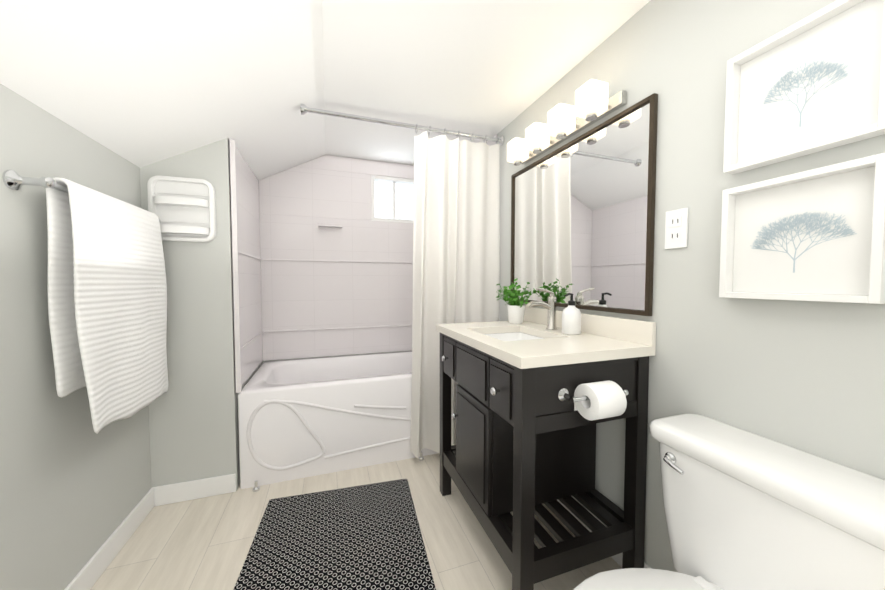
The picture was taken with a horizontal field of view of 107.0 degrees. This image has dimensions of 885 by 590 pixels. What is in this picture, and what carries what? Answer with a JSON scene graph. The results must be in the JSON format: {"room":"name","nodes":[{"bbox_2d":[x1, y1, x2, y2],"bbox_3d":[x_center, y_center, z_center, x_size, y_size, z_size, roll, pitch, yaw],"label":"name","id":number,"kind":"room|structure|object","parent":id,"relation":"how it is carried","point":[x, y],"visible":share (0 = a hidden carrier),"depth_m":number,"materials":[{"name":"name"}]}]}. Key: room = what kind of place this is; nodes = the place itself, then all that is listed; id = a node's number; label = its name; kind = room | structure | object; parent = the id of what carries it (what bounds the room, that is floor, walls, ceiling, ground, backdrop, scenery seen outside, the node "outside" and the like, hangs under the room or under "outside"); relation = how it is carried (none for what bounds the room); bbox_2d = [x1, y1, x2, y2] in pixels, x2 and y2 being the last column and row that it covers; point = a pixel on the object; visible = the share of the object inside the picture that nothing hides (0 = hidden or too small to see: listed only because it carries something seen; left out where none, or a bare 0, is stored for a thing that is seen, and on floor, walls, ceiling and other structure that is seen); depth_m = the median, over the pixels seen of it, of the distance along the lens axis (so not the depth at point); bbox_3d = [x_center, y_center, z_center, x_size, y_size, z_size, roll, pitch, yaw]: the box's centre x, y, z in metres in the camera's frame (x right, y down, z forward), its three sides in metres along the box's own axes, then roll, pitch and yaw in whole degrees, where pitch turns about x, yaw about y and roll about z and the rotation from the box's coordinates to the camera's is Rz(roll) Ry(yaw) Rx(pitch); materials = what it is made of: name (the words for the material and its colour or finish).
{"room":"bathroom","nodes":[
{"label":"bathroom","id":0,"kind":"room"},
{"bbox_2d":[0,84,151,589],"bbox_3d":[-1.167,0.232,0.571,0.100,1.789,4.000,-1,2,-19],"label":"wall","id":1,"kind":"structure","parent":0,"point":[75,488],"depth_m":1.05,"materials":[{"name":"grey paint"}]},
{"bbox_2d":[2,170,160,222],"bbox_3d":[-1.317,-0.348,1.277,0.093,0.056,0.711,-1,2,-19],"label":"towel rail","id":2,"kind":"object","parent":1,"relation":"attached to","point":[13,180],"visible":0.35,"depth_m":0.96,"materials":[{"name":"silver metal"}]},
{"bbox_2d":[46,177,167,433],"bbox_3d":[-1.280,0.052,1.314,0.112,0.866,0.577,-1,2,-19],"label":"hanging towel","id":3,"kind":"object","parent":2,"relation":"hanging from","point":[107,295],"visible":0.96,"depth_m":1.16,"materials":[{"name":"white fabric"}]},
{"bbox_2d":[64,487,154,589],"bbox_3d":[-0.985,1.090,0.256,0.013,0.100,3.020,-1,2,-19],"label":"baseboard","id":4,"kind":"structure","parent":1,"relation":"attached to","point":[88,575],"depth_m":1.35,"materials":[{"name":"white"}]},
{"bbox_2d":[0,0,324,179],"bbox_3d":[-0.760,-0.837,0.670,0.960,0.603,4.000,-1,2,-19],"label":"ceiling","id":5,"kind":"structure","parent":0,"point":[140,83],"depth_m":1.18,"materials":[{"name":"white paint"}]},
{"bbox_2d":[140,138,261,490],"bbox_3d":[-1.439,0.112,2.072,0.377,1.907,0.780,-1,2,-19],"label":"wall","id":6,"kind":"structure","parent":0,"point":[193,423],"depth_m":1.72,"materials":[{"name":"grey paint"}]},
{"bbox_2d":[147,175,216,241],"bbox_3d":[-1.308,-0.431,1.642,0.275,0.317,0.074,-1,2,-19],"label":"caddy","id":7,"kind":"object","parent":6,"relation":"attached to","point":[183,209],"visible":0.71,"depth_m":1.65,"materials":[{"name":"white plastic"}]},
{"bbox_2d":[154,473,235,505],"bbox_3d":[-1.303,1.030,1.736,0.362,0.100,0.013,-1,2,-19],"label":"baseboard","id":8,"kind":"structure","parent":6,"relation":"attached to","point":[190,490],"depth_m":1.73,"materials":[{"name":"white"}]},
{"bbox_2d":[90,453,621,589],"bbox_3d":[-0.187,1.162,0.951,2.175,0.100,4.000,-1,2,-19],"label":"floor","id":9,"kind":"structure","parent":0,"point":[205,543],"depth_m":1.46,"materials":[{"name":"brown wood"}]},
{"bbox_2d":[234,479,435,589],"bbox_3d":[-0.410,1.093,1.255,0.725,0.012,1.145,-1,2,-15],"label":"rug","id":10,"kind":"object","parent":9,"relation":"on","point":[365,537],"visible":0.97,"depth_m":1.42,"materials":[{"name":"black fabric"}]},
{"bbox_2d":[238,351,437,488],"bbox_3d":[-0.504,0.782,2.418,1.574,0.540,0.771,-1,2,-19],"label":"bathtub","id":11,"kind":"object","parent":9,"relation":"on","point":[303,418],"visible":0.79,"depth_m":1.98,"materials":[{"name":"white plastic"}]},
{"bbox_2d":[253,451,423,491],"bbox_3d":[-0.583,1.046,1.964,0.979,0.050,0.036,-1,2,-19],"label":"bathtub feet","id":12,"kind":"object","parent":9,"relation":"on","point":[256,488],"visible":0.92,"depth_m":1.81,"materials":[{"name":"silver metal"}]},
{"bbox_2d":[436,306,655,589],"bbox_3d":[0.370,0.589,1.447,0.574,1.005,0.919,-1,2,-19],"label":"bathroom vanity","id":13,"kind":"object","parent":9,"relation":"on","point":[536,400],"visible":1,"depth_m":1.21,"materials":[{"name":"black wood"}]},
{"bbox_2d":[496,278,534,323],"bbox_3d":[0.380,0.030,1.820,0.229,0.249,0.255,-1,2,-19],"label":"plant","id":14,"kind":"object","parent":13,"relation":"on","point":[515,310],"visible":1,"depth_m":1.77,"materials":[{"name":"green plant"}]},
{"bbox_2d":[526,288,557,329],"bbox_3d":[0.471,0.065,1.555,0.169,0.201,0.054,-1,2,-19],"label":"faucet","id":15,"kind":"object","parent":13,"relation":"on","point":[550,305],"visible":1,"depth_m":1.56,"materials":[{"name":"silver metal"}]},
{"bbox_2d":[562,293,580,334],"bbox_3d":[0.566,0.080,1.441,0.082,0.180,0.080,-1,2,-19],"label":"soap dispenser","id":16,"kind":"object","parent":13,"relation":"on","point":[571,318],"visible":1,"depth_m":1.41,"materials":[{"name":"white plastic"}]},
{"bbox_2d":[573,414,884,589],"bbox_3d":[0.554,0.753,0.717,0.718,0.736,0.508,-1,2,-19],"label":"toilet","id":17,"kind":"object","parent":9,"relation":"on","point":[745,510],"visible":1,"depth_m":0.75,"materials":[{"name":"white ceramic"}]},
{"bbox_2d":[228,134,496,392],"bbox_3d":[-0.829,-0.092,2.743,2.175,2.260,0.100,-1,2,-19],"label":"wall","id":18,"kind":"structure","parent":0,"point":[333,356],"depth_m":2.69,"materials":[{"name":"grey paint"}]},
{"bbox_2d":[371,175,413,222],"bbox_3d":[-0.417,-0.817,2.839,0.404,0.380,0.074,-1,2,-19],"label":"window","id":19,"kind":"structure","parent":18,"relation":"in","point":[392,180],"depth_m":2.81,"materials":[{"name":"white plastic"}]},
{"bbox_2d":[322,0,650,164],"bbox_3d":[0.266,-1.103,1.017,1.215,0.100,4.000,-1,2,-19],"label":"ceiling","id":20,"kind":"structure","parent":0,"point":[490,68],"depth_m":1.50,"materials":[{"name":"white paint"}]},
{"bbox_2d":[497,0,884,571],"bbox_3d":[0.793,-0.031,1.245,0.100,2.260,4.000,-1,2,-19],"label":"wall","id":21,"kind":"structure","parent":0,"point":[807,376],"depth_m":1.01,"materials":[{"name":"grey paint"}]},
{"bbox_2d":[300,104,504,145],"bbox_3d":[-0.184,-1.016,1.976,1.233,0.060,0.060,-1,2,-19],"label":"curtain rod","id":22,"kind":"object","parent":21,"relation":"attached to","point":[304,108],"visible":0.83,"depth_m":1.93,"materials":[{"name":"silver metal"}]},
{"bbox_2d":[410,124,499,457],"bbox_3d":[0.093,-0.019,2.117,0.608,2.045,0.116,-1,2,-19],"label":"shower curtain","id":23,"kind":"object","parent":22,"relation":"hanging from","point":[456,247],"visible":0.71,"depth_m":2.09,"materials":[{"name":"white fabric"}]},
{"bbox_2d":[507,79,626,165],"bbox_3d":[0.533,-0.780,1.579,0.144,0.124,0.700,-1,2,-19],"label":"sconce","id":24,"kind":"object","parent":21,"relation":"attached to","point":[593,103],"visible":1,"depth_m":1.45,"materials":[{"name":"white glass"}]},
{"bbox_2d":[510,93,657,315],"bbox_3d":[0.594,-0.334,1.612,0.020,0.785,0.948,-1,2,-19],"label":"mirror","id":25,"kind":"object","parent":21,"relation":"attached to","point":[582,218],"visible":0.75,"depth_m":1.42,"materials":[{"name":"brown mirror"}]},
{"bbox_2d":[557,499,650,567],"bbox_3d":[0.873,1.064,0.893,0.010,0.100,3.000,-1,2,-19],"label":"baseboard","id":26,"kind":"structure","parent":21,"relation":"attached to","point":[618,558],"depth_m":1.34,"materials":[{"name":"white"}]},
{"bbox_2d":[665,207,687,248],"bbox_3d":[0.782,-0.221,1.098,0.009,0.128,0.072,-1,2,-19],"label":"electrical outlet","id":27,"kind":"object","parent":21,"relation":"attached to","point":[676,228],"visible":1,"depth_m":1.09,"materials":[{"name":"white plastic"}]},
{"bbox_2d":[719,153,884,303],"bbox_3d":[0.865,-0.140,0.808,0.042,0.306,0.293,-1,2,-19],"label":"picture frame","id":28,"kind":"object","parent":21,"relation":"attached to","point":[817,234],"visible":1,"depth_m":0.78,"materials":[{"name":"white"}]},
{"bbox_2d":[723,0,884,173],"bbox_3d":[0.865,-0.496,0.794,0.042,0.310,0.293,-1,2,-19],"label":"picture frame","id":29,"kind":"object","parent":21,"relation":"attached to","point":[813,83],"visible":1,"depth_m":0.78,"materials":[{"name":"white"}]},
{"label":"outside","id":30,"kind":"structure","parent":0,"visible":0},
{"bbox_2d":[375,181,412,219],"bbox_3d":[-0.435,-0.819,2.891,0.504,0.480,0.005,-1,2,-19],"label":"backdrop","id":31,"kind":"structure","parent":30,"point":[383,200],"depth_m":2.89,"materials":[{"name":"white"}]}
]}

